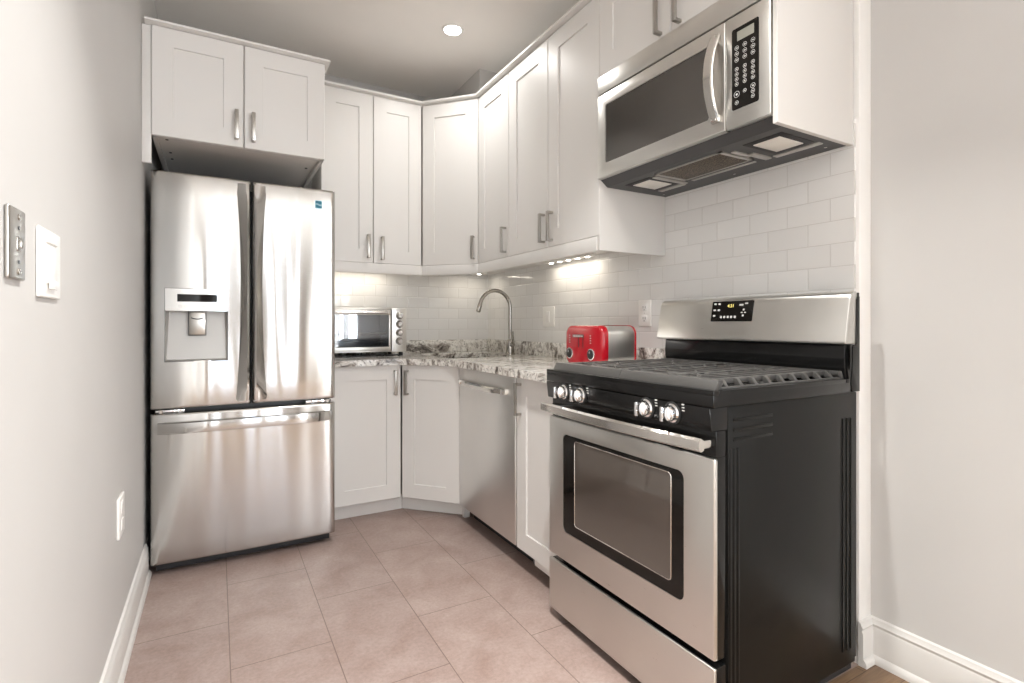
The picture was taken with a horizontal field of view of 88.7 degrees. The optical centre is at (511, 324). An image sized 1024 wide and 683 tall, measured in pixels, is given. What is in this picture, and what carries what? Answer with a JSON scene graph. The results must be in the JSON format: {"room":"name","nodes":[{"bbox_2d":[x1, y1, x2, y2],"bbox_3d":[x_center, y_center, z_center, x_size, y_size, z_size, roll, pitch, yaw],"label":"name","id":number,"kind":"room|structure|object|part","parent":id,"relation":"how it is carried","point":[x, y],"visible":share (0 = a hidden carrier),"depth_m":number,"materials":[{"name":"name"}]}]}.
{"room":"kitchen","nodes":[
{"label":"kitchen","id":0,"kind":"room"},
{"bbox_2d":[0,0,161,682],"bbox_3d":[0.061,-0.243,-0.770,0.100,2.900,8.798,0,0,-29],"label":"wall","id":1,"kind":"structure","parent":0,"point":[75,368],"depth_m":1.17,"materials":[{"name":"paint"}]},
{"bbox_2d":[4,204,24,280],"bbox_3d":[-0.765,-0.125,0.811,0.012,0.110,0.076,0,0,-29],"label":"switch plate","id":2,"kind":"object","parent":1,"relation":"attached to","point":[14,219],"visible":1,"depth_m":0.80,"materials":[{"name":"grey metal"}]},
{"bbox_2d":[36,225,59,299],"bbox_3d":[-0.858,-0.112,0.975,0.011,0.125,0.141,0,0,-29],"label":"light switch","id":3,"kind":"object","parent":1,"relation":"attached to","point":[47,242],"visible":1,"depth_m":0.95,"materials":[{"name":"white plastic"}]},
{"bbox_2d":[116,491,124,540],"bbox_3d":[-1.262,0.615,1.690,0.011,0.128,0.105,0,0,-29],"label":"outlet","id":4,"kind":"object","parent":1,"relation":"attached to","point":[120,502],"visible":1,"depth_m":1.66,"materials":[{"name":"white plastic"}]},
{"bbox_2d":[121,499,123,512],"bbox_3d":[-1.259,0.587,1.692,0.003,0.034,0.038,0,0,-29],"label":"socket","id":5,"kind":"object","parent":4,"relation":"attached to","point":[122,500],"depth_m":1.69,"materials":[{"name":"white paint"}]},
{"bbox_2d":[121,516,123,530],"bbox_3d":[-1.259,0.642,1.692,0.003,0.034,0.038,0,0,-29],"label":"socket","id":6,"kind":"object","parent":4,"relation":"attached to","point":[122,517],"depth_m":1.69,"materials":[{"name":"white paint"}]},
{"bbox_2d":[99,544,151,682],"bbox_3d":[0.311,1.035,-1.087,0.026,0.144,7.800,0,0,-29],"label":"baseboard","id":7,"kind":"structure","parent":1,"relation":"attached to","point":[116,666],"depth_m":1.78,"materials":[{"name":"paint"}]},
{"bbox_2d":[142,23,151,163],"bbox_3d":[-1.541,-0.973,2.209,0.034,0.580,0.018,0,0,-29],"label":"filler panel","id":8,"kind":"object","parent":1,"relation":"attached to","point":[146,29],"visible":0.9,"depth_m":2.20,"materials":[{"name":"paint"}]},
{"bbox_2d":[144,16,329,190],"bbox_3d":[-1.432,-1.038,2.760,0.740,0.476,0.962,0,0,-29],"label":"upper cabinet","id":9,"kind":"object","parent":1,"relation":"attached to","point":[223,106],"visible":0.98,"depth_m":2.39,"materials":[{"name":"laminate"}]},
{"bbox_3d":[-1.370,-1.031,2.293,0.344,0.462,0.020,0,0,-29],"label":"door","id":10,"kind":"part","parent":9,"relation":"part of","materials":[{"name":"paint"}]},
{"bbox_3d":[-1.231,-0.894,2.341,0.016,0.128,0.035,0,0,-29],"label":"handle","id":11,"kind":"part","parent":9,"relation":"part of","materials":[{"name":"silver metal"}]},
{"bbox_3d":[-1.264,-1.270,2.462,0.740,0.013,0.268,0,0,-29],"label":"crown","id":12,"kind":"part","parent":9,"relation":"part of","materials":[{"name":"paint"}]},
{"bbox_3d":[-1.171,-0.894,2.374,0.016,0.128,0.035,0,0,-29],"label":"handle","id":13,"kind":"part","parent":9,"relation":"part of","materials":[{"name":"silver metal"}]},
{"bbox_3d":[-1.065,-1.031,2.465,0.346,0.462,0.020,0,0,-29],"label":"door","id":14,"kind":"part","parent":9,"relation":"part of","materials":[{"name":"paint"}]},
{"bbox_2d":[162,74,461,382],"bbox_3d":[-1.087,-0.243,3.575,2.167,2.900,0.100,0,0,-29],"label":"wall","id":15,"kind":"structure","parent":0,"point":[326,77],"depth_m":3.60,"materials":[{"name":"paint"}]},
{"bbox_2d":[312,86,420,265],"bbox_3d":[-0.933,-0.896,3.377,0.618,1.031,0.387,0,0,-29],"label":"upper cabinet","id":16,"kind":"object","parent":15,"relation":"attached to","point":[371,163],"visible":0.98,"depth_m":3.23,"materials":[{"name":"laminate"}]},
{"bbox_3d":[-0.996,-0.896,3.169,0.304,1.031,0.020,0,0,-29],"label":"door","id":17,"kind":"part","parent":16,"relation":"part of","materials":[{"name":"paint"}]},
{"bbox_3d":[-0.877,-0.481,3.206,0.016,0.145,0.035,0,0,-29],"label":"handle","id":18,"kind":"part","parent":16,"relation":"part of","materials":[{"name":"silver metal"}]},
{"bbox_3d":[-0.802,-0.473,3.249,0.016,0.145,0.035,0,0,-29],"label":"handle","id":19,"kind":"part","parent":16,"relation":"part of","materials":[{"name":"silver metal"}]},
{"bbox_3d":[-0.726,-0.896,3.322,0.309,1.031,0.020,0,0,-29],"label":"door","id":20,"kind":"part","parent":16,"relation":"part of","materials":[{"name":"paint"}]},
{"bbox_2d":[335,272,487,339],"bbox_3d":[-0.801,-0.108,3.673,1.412,0.570,0.013,0,0,-29],"label":"tile backsplash","id":21,"kind":"structure","parent":15,"relation":"attached to","point":[438,307],"depth_m":3.77,"materials":[{"name":"white tile"}]},
{"bbox_2d":[421,99,527,274],"bbox_3d":[-0.310,-0.896,3.575,0.649,1.031,0.634,0,0,-29],"label":"upper cabinet","id":22,"kind":"object","parent":15,"relation":"attached to","point":[449,131],"visible":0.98,"depth_m":3.34,"materials":[{"name":"laminate"}]},
{"bbox_3d":[-0.393,-0.896,3.341,0.386,1.031,0.020,0,0,18],"label":"door","id":23,"kind":"part","parent":22,"relation":"part of","materials":[{"name":"paint"}]},
{"bbox_2d":[335,236,596,275],"bbox_3d":[-0.228,-0.349,2.943,1.732,0.062,0.630,0,0,29],"label":"rail","id":24,"kind":"object","parent":22,"relation":"attached to","point":[589,245],"visible":0.84,"depth_m":3.14,"materials":[{"name":"paint"}]},
{"bbox_3d":[-0.247,-0.481,3.267,0.016,0.145,0.035,0,0,18],"label":"handle","id":25,"kind":"part","parent":22,"relation":"part of","materials":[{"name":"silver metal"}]},
{"bbox_2d":[451,69,497,96],"bbox_3d":[-0.187,-1.543,3.711,0.380,0.240,0.588,0,0,-29],"label":"wall","id":26,"kind":"structure","parent":15,"relation":"attached to","point":[481,77],"depth_m":3.42,"materials":[{"name":"paint"}]},
{"bbox_2d":[154,0,578,98],"bbox_3d":[1.117,-1.693,-0.233,2.467,0.100,8.898,0,0,-29],"label":"ceiling","id":27,"kind":"structure","parent":0,"point":[399,45],"depth_m":2.93,"materials":[{"name":"paint"}]},
{"bbox_2d":[442,23,463,35],"bbox_3d":[-0.330,-1.638,2.914,0.120,0.008,0.120,0,0,-29],"label":"recessed light","id":28,"kind":"object","parent":27,"relation":"in","point":[452,29],"visible":1,"depth_m":2.90,"materials":[{"name":"white paint"}]},
{"bbox_2d":[124,508,909,682],"bbox_3d":[1.070,1.157,-0.201,2.317,0.100,8.798,0,0,-29],"label":"floor","id":29,"kind":"structure","parent":0,"point":[402,595],"depth_m":1.98,"materials":[{"name":"tile"}]},
{"bbox_2d":[151,170,334,570],"bbox_3d":[-1.413,0.215,2.782,0.774,1.784,0.805,0,0,-29],"label":"refrigerator","id":30,"kind":"object","parent":29,"relation":"on","point":[243,280],"visible":1,"depth_m":2.43,"materials":[{"name":"grey metal"}]},
{"bbox_3d":[-1.426,-0.111,2.373,0.242,0.098,0.046,0,0,-29],"label":"dispenser panel","id":31,"kind":"part","parent":30,"relation":"part of","materials":[{"name":"silver metal"}]},
{"bbox_3d":[-1.417,0.002,2.358,0.245,0.327,0.007,0,0,-29],"label":"dispenser frame","id":32,"kind":"part","parent":30,"relation":"part of","materials":[{"name":"grey plastic"}]},
{"bbox_3d":[-1.416,-0.152,2.398,0.390,1.049,0.075,0,0,-29],"label":"door","id":33,"kind":"part","parent":30,"relation":"part of","materials":[{"name":"metal"}]},
{"bbox_3d":[-1.264,-0.152,2.455,0.064,1.014,0.081,0,0,-29],"label":"handle","id":34,"kind":"part","parent":30,"relation":"part of","materials":[{"name":"metal"}]},
{"bbox_3d":[-1.249,0.724,2.492,0.774,0.662,0.075,0,0,-29],"label":"freezer drawer","id":35,"kind":"part","parent":30,"relation":"part of","materials":[{"name":"metal"}]},
{"bbox_3d":[-1.226,0.457,2.450,0.724,0.050,0.043,0,0,-29],"label":"handle","id":36,"kind":"part","parent":30,"relation":"part of","materials":[{"name":"metal"}]},
{"bbox_3d":[-1.196,-0.152,2.493,0.064,1.014,0.081,0,0,-29],"label":"handle","id":37,"kind":"part","parent":30,"relation":"part of","materials":[{"name":"metal"}]},
{"bbox_3d":[-1.076,-0.152,2.590,0.376,1.049,0.075,0,0,-29],"label":"door","id":38,"kind":"part","parent":30,"relation":"part of","materials":[{"name":"metal"}]},
{"bbox_2d":[315,201,321,207],"bbox_3d":[-0.964,-0.598,2.611,0.030,0.036,0.002,0,0,-29],"label":"print","id":39,"kind":"object","parent":30,"relation":"attached to","point":[318,204],"depth_m":2.61,"materials":[{"name":"teal paper"}]},
{"bbox_2d":[330,365,401,519],"bbox_3d":[-0.952,0.671,3.225,0.434,0.871,0.619,0,0,-29],"label":"base cabinet","id":40,"kind":"object","parent":29,"relation":"on","point":[367,400],"visible":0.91,"depth_m":2.99,"materials":[{"name":"laminate"}]},
{"bbox_3d":[-0.676,0.338,3.045,0.016,0.145,0.035,0,0,-29],"label":"handle","id":41,"kind":"part","parent":40,"relation":"part of","materials":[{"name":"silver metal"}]},
{"bbox_2d":[401,365,469,517],"bbox_3d":[-0.350,0.671,3.424,0.868,0.871,0.861,0,0,-29],"label":"base cabinet","id":42,"kind":"object","parent":29,"relation":"on","point":[429,394],"visible":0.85,"depth_m":3.03,"materials":[{"name":"laminate"}]},
{"bbox_3d":[-0.616,0.338,3.050,0.016,0.145,0.035,0,0,19],"label":"handle","id":43,"kind":"part","parent":42,"relation":"part of","materials":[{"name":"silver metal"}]},
{"bbox_2d":[335,339,665,382],"bbox_3d":[-0.274,0.173,2.876,1.274,0.124,1.890,0,0,-29],"label":"countertop","id":44,"kind":"structure","parent":42,"relation":"on","point":[531,360],"depth_m":3.16,"materials":[{"name":"stone"}]},
{"bbox_2d":[335,307,405,355],"bbox_3d":[-0.957,0.048,3.345,0.498,0.301,0.342,0,0,-29],"label":"toaster oven","id":45,"kind":"object","parent":44,"relation":"on","point":[357,330],"visible":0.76,"depth_m":3.35,"materials":[{"name":"metal"}]},
{"bbox_2d":[335,332,386,333],"bbox_3d":[-1.006,0.055,3.346,0.355,0.008,0.233,0,0,-29],"label":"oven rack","id":46,"kind":"object","parent":45,"relation":"on","point":[335,332],"depth_m":3.36,"materials":[{"name":"grey metal"}]},
{"bbox_3d":[-0.926,-0.075,3.190,0.340,0.017,0.041,0,0,-29],"label":"handle","id":47,"kind":"part","parent":45,"relation":"part of","materials":[{"name":"silver metal"}]},
{"bbox_3d":[-0.939,0.035,3.209,0.396,0.256,0.014,0,0,-29],"label":"door","id":48,"kind":"part","parent":45,"relation":"part of","materials":[{"name":"metal"}]},
{"bbox_3d":[-0.710,0.105,3.319,0.043,0.043,0.029,0,0,-29],"label":"knob","id":49,"kind":"part","parent":45,"relation":"part of","materials":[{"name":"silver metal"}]},
{"bbox_3d":[-0.710,0.051,3.319,0.043,0.043,0.029,0,0,-29],"label":"knob","id":50,"kind":"part","parent":45,"relation":"part of","materials":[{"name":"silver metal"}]},
{"bbox_3d":[-0.710,-0.003,3.319,0.043,0.043,0.029,0,0,-29],"label":"knob","id":51,"kind":"part","parent":45,"relation":"part of","materials":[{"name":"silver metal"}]},
{"bbox_3d":[-0.710,-0.057,3.319,0.043,0.043,0.029,0,0,-29],"label":"knob","id":52,"kind":"part","parent":45,"relation":"part of","materials":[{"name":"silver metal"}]},
{"bbox_2d":[376,354,399,356],"bbox_3d":[-0.771,0.192,3.265,0.146,0.012,0.041,0,0,-29],"label":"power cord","id":53,"kind":"object","parent":44,"relation":"on","point":[385,354],"visible":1,"depth_m":3.26,"materials":[{"name":"black rubber"}]},
{"bbox_2d":[476,289,514,353],"bbox_3d":[-0.101,-0.020,3.474,0.288,0.437,0.097,0,0,-29],"label":"faucet","id":54,"kind":"object","parent":44,"relation":"on","point":[510,344],"visible":1,"depth_m":3.51,"materials":[{"name":"silver metal"}]},
{"bbox_3d":[-0.111,-0.067,3.485,0.251,0.342,0.025,0,0,-29],"label":"spout","id":55,"kind":"part","parent":54,"relation":"part of","materials":[{"name":"silver metal"}]},
{"bbox_3d":[0.007,0.098,3.506,0.033,0.107,0.046,0,0,-29],"label":"lever","id":56,"kind":"part","parent":54,"relation":"part of","materials":[{"name":"silver metal"}]},
{"bbox_2d":[566,325,635,362],"bbox_3d":[0.409,0.101,2.461,0.214,0.195,0.282,0,0,-29],"label":"toaster","id":57,"kind":"object","parent":44,"relation":"on","point":[584,343],"visible":0.88,"depth_m":2.36,"materials":[{"name":"red plastic"}]},
{"bbox_2d":[458,368,532,560],"bbox_3d":[0.103,0.674,2.816,0.658,0.866,0.644,0,0,-29],"label":"dishwasher","id":58,"kind":"object","parent":29,"relation":"on","point":[487,422],"visible":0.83,"depth_m":2.62,"materials":[{"name":"grey metal"}]},
{"bbox_3d":[-0.169,0.317,2.681,0.051,0.028,0.517,0,0,-29],"label":"handle","id":59,"kind":"part","parent":58,"relation":"part of","materials":[{"name":"silver metal"}]},
{"bbox_3d":[-0.055,1.058,2.728,0.015,0.098,0.637,0,0,-29],"label":"kick plate","id":60,"kind":"part","parent":58,"relation":"part of","materials":[{"name":"black"}]},
{"bbox_2d":[513,378,555,575],"bbox_3d":[0.366,0.671,2.372,0.652,0.871,0.372,0,0,-29],"label":"base cabinet","id":61,"kind":"object","parent":29,"relation":"on","point":[533,423],"visible":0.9,"depth_m":2.28,"materials":[{"name":"laminate"}]},
{"bbox_3d":[0.024,0.336,2.351,0.035,0.145,0.016,0,0,-29],"label":"handle","id":62,"kind":"part","parent":61,"relation":"part of","materials":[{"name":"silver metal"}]},
{"bbox_2d":[541,291,859,682],"bbox_3d":[0.586,0.501,1.823,0.732,1.213,0.800,0,0,-29],"label":"range","id":63,"kind":"object","parent":29,"relation":"on","point":[703,494],"visible":1,"depth_m":1.56,"materials":[{"name":"black"}]},
{"bbox_3d":[0.179,0.243,1.886,0.027,0.054,0.054,0,0,-29],"label":"knob","id":64,"kind":"part","parent":63,"relation":"part of","materials":[{"name":"silver metal"}]},
{"bbox_3d":[0.228,0.243,1.799,0.027,0.054,0.054,0,0,-29],"label":"knob","id":65,"kind":"part","parent":63,"relation":"part of","materials":[{"name":"silver metal"}]},
{"bbox_3d":[0.334,0.568,1.666,0.003,0.306,0.457,0,0,-29],"label":"window trim","id":66,"kind":"part","parent":63,"relation":"part of","materials":[{"name":"silver metal"}]},
{"bbox_3d":[0.311,0.305,1.652,0.085,0.035,0.738,0,0,-29],"label":"handle","id":67,"kind":"part","parent":63,"relation":"part of","materials":[{"name":"silver metal"}]},
{"bbox_3d":[0.334,0.979,1.672,0.011,0.191,0.763,0,0,-29],"label":"storage drawer","id":68,"kind":"part","parent":63,"relation":"part of","materials":[{"name":"metal"}]},
{"bbox_3d":[0.334,0.604,1.672,0.011,0.518,0.763,0,0,-29],"label":"oven door","id":69,"kind":"part","parent":63,"relation":"part of","materials":[{"name":"metal"}]},
{"bbox_3d":[0.350,0.243,1.680,0.080,0.061,0.756,0,0,-29],"label":"control panel","id":70,"kind":"part","parent":63,"relation":"part of","materials":[{"name":"black metal"}]},
{"bbox_3d":[0.384,0.243,1.523,0.027,0.054,0.054,0,0,-29],"label":"knob","id":71,"kind":"part","parent":63,"relation":"part of","materials":[{"name":"silver metal"}]},
{"bbox_3d":[0.432,0.243,1.437,0.027,0.054,0.054,0,0,-29],"label":"knob","id":72,"kind":"part","parent":63,"relation":"part of","materials":[{"name":"silver metal"}]},
{"bbox_2d":[547,358,849,407],"bbox_3d":[0.591,0.178,1.807,0.625,0.068,0.768,0,0,-29],"label":"cooktop","id":73,"kind":"object","parent":63,"relation":"in","point":[671,382],"depth_m":1.58,"materials":[{"name":"grey metal"}]},
{"bbox_3d":[0.839,-0.051,1.997,0.020,0.079,0.183,0,0,-29],"label":"display panel","id":74,"kind":"part","parent":63,"relation":"part of","materials":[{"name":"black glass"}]},
{"bbox_3d":[0.828,0.633,1.515,0.610,0.838,0.006,0,0,-29],"label":"panel","id":75,"kind":"part","parent":63,"relation":"part of","materials":[{"name":"black metal"}]},
{"bbox_2d":[488,118,855,348],"bbox_3d":[0.472,-0.248,2.864,0.011,0.850,2.646,0,0,-29],"label":"tile backsplash","id":76,"kind":"structure","parent":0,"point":[787,228],"depth_m":2.18,"materials":[{"name":"white tile"}]},
{"bbox_2d":[543,306,554,326],"bbox_3d":[0.227,-0.049,3.275,0.011,0.126,0.130,0,0,-29],"label":"light switch","id":77,"kind":"object","parent":76,"relation":"attached to","point":[548,312],"visible":1,"depth_m":3.26,"materials":[{"name":"white plastic"}]},
{"bbox_2d":[639,300,650,325],"bbox_3d":[0.643,-0.056,2.538,0.009,0.127,0.084,0,0,-29],"label":"outlet","id":78,"kind":"object","parent":76,"relation":"attached to","point":[644,305],"visible":1,"depth_m":2.53,"materials":[{"name":"white plastic"}]},
{"bbox_2d":[642,304,646,310],"bbox_3d":[0.642,-0.082,2.537,0.004,0.034,0.036,0,0,-29],"label":"socket","id":79,"kind":"object","parent":78,"relation":"attached to","point":[644,306],"depth_m":2.53,"materials":[{"name":"white plastic"}]},
{"bbox_2d":[642,315,646,321],"bbox_3d":[0.642,-0.029,2.537,0.004,0.034,0.036,0,0,-29],"label":"socket","id":80,"kind":"object","parent":78,"relation":"attached to","point":[644,317],"depth_m":2.53,"materials":[{"name":"white plastic"}]},
{"bbox_2d":[871,0,1023,682],"bbox_3d":[2.036,-0.243,0.343,0.100,2.900,8.798,0,0,-29],"label":"wall","id":81,"kind":"structure","parent":0,"point":[947,76],"depth_m":1.56,"materials":[{"name":"paint"}]},
{"bbox_2d":[478,73,550,266],"bbox_3d":[0.036,-0.896,3.193,0.421,1.031,0.398,0,0,-29],"label":"upper cabinet","id":82,"kind":"object","parent":81,"relation":"attached to","point":[493,106],"visible":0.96,"depth_m":3.10,"materials":[{"name":"laminate"}]},
{"bbox_2d":[324,0,591,109],"bbox_3d":[0.041,-1.424,2.617,2.560,0.022,0.841,0,0,39],"label":"crown molding","id":83,"kind":"structure","parent":82,"relation":"attached to","point":[580,4],"depth_m":3.09,"materials":[{"name":"paint"}]},
{"bbox_3d":[-0.107,-0.896,3.107,0.020,1.031,0.388,0,0,-29],"label":"door","id":84,"kind":"part","parent":82,"relation":"part of","materials":[{"name":"paint"}]},
{"bbox_3d":[-0.051,-0.478,2.955,0.035,0.145,0.016,0,0,-29],"label":"handle","id":85,"kind":"part","parent":82,"relation":"part of","materials":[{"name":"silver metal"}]},
{"bbox_2d":[509,0,664,259],"bbox_3d":[0.331,-0.865,2.669,0.421,1.094,0.797,0,0,-29],"label":"upper cabinet","id":86,"kind":"object","parent":81,"relation":"attached to","point":[557,196],"visible":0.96,"depth_m":2.46,"materials":[{"name":"laminate"}]},
{"bbox_3d":[0.087,-0.896,2.763,0.020,1.031,0.395,0,0,-29],"label":"door","id":87,"kind":"part","parent":86,"relation":"part of","materials":[{"name":"paint"}]},
{"bbox_3d":[0.146,-0.478,2.605,0.035,0.145,0.016,0,0,-29],"label":"handle","id":88,"kind":"part","parent":86,"relation":"part of","materials":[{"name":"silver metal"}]},
{"bbox_3d":[0.181,-0.478,2.542,0.035,0.145,0.016,0,0,-29],"label":"handle","id":89,"kind":"part","parent":86,"relation":"part of","materials":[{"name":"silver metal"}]},
{"bbox_2d":[545,253,594,263],"bbox_3d":[0.322,-0.372,2.982,0.040,0.016,0.440,0,0,-29],"label":"light","id":90,"kind":"object","parent":86,"relation":"attached to","point":[588,254],"visible":0.98,"depth_m":2.95,"materials":[{"name":"white plastic"}]},
{"bbox_3d":[0.284,-0.896,2.414,0.020,1.031,0.397,0,0,-29],"label":"door","id":91,"kind":"part","parent":86,"relation":"part of","materials":[{"name":"paint"}]},
{"bbox_2d":[600,0,718,76],"bbox_3d":[0.725,-1.232,1.972,0.421,0.361,0.802,0,0,-29],"label":"upper cabinet","id":92,"kind":"object","parent":81,"relation":"attached to","point":[627,27],"visible":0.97,"depth_m":2.05,"materials":[{"name":"laminate"}]},
{"bbox_3d":[0.481,-1.232,2.065,0.020,0.361,0.399,0,0,-29],"label":"door","id":93,"kind":"part","parent":92,"relation":"part of","materials":[{"name":"paint"}]},
{"bbox_3d":[0.533,-1.138,1.919,0.035,0.150,0.016,0,0,-29],"label":"handle","id":94,"kind":"part","parent":92,"relation":"part of","materials":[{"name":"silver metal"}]},
{"bbox_3d":[0.578,-1.138,1.839,0.035,0.150,0.016,0,0,-29],"label":"handle","id":95,"kind":"part","parent":92,"relation":"part of","materials":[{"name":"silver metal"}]},
{"bbox_3d":[0.678,-1.232,1.716,0.020,0.361,0.398,0,0,-29],"label":"door","id":96,"kind":"part","parent":92,"relation":"part of","materials":[{"name":"paint"}]},
{"bbox_2d":[598,0,845,196],"bbox_3d":[0.711,-0.815,1.964,0.449,0.464,0.800,0,0,-29],"label":"microwave","id":97,"kind":"object","parent":92,"relation":"attached to","point":[693,108],"visible":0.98,"depth_m":1.81,"materials":[{"name":"grey metal"}]},
{"bbox_3d":[0.534,-0.790,1.954,0.031,0.348,0.644,0,0,-29],"label":"door","id":98,"kind":"part","parent":97,"relation":"part of","materials":[{"name":"metal"}]},
{"bbox_3d":[0.707,-0.588,1.957,0.169,0.006,0.315,0,0,-29],"label":"filter frame","id":99,"kind":"part","parent":97,"relation":"part of","materials":[{"name":"grey metal"}]},
{"bbox_3d":[0.642,-0.791,1.682,0.052,0.280,0.031,0,0,-29],"label":"handle","id":100,"kind":"part","parent":97,"relation":"part of","materials":[{"name":"silver metal"}]},
{"bbox_3d":[0.730,-0.790,1.605,0.031,0.348,0.154,0,0,-29],"label":"control panel","id":101,"kind":"part","parent":97,"relation":"part of","materials":[{"name":"metal"}]},
{"bbox_2d":[773,0,852,145],"bbox_3d":[0.938,-1.000,1.621,0.396,0.825,0.016,0,0,-29],"label":"panel","id":102,"kind":"object","parent":92,"relation":"attached to","point":[813,39],"visible":1,"depth_m":1.60,"materials":[{"name":"laminate"}]},
{"bbox_2d":[853,0,870,663],"bbox_3d":[0.505,-0.228,2.895,0.080,2.870,2.688,0,0,-29],"label":"door frame","id":103,"kind":"structure","parent":81,"relation":"attached to","point":[861,8],"depth_m":1.72,"materials":[{"name":"white paint"}]},
{"bbox_2d":[858,615,874,669],"bbox_3d":[1.164,1.035,1.710,0.076,0.144,0.026,0,0,-29],"label":"baseboard","id":104,"kind":"structure","parent":81,"relation":"attached to","point":[866,660],"depth_m":1.70,"materials":[{"name":"paint"}]},
{"bbox_2d":[871,615,1022,682],"bbox_3d":[2.637,1.035,-0.848,0.026,0.144,5.932,0,0,-29],"label":"baseboard","id":105,"kind":"structure","parent":81,"relation":"attached to","point":[913,658],"depth_m":1.60,"materials":[{"name":"paint"}]}
]}

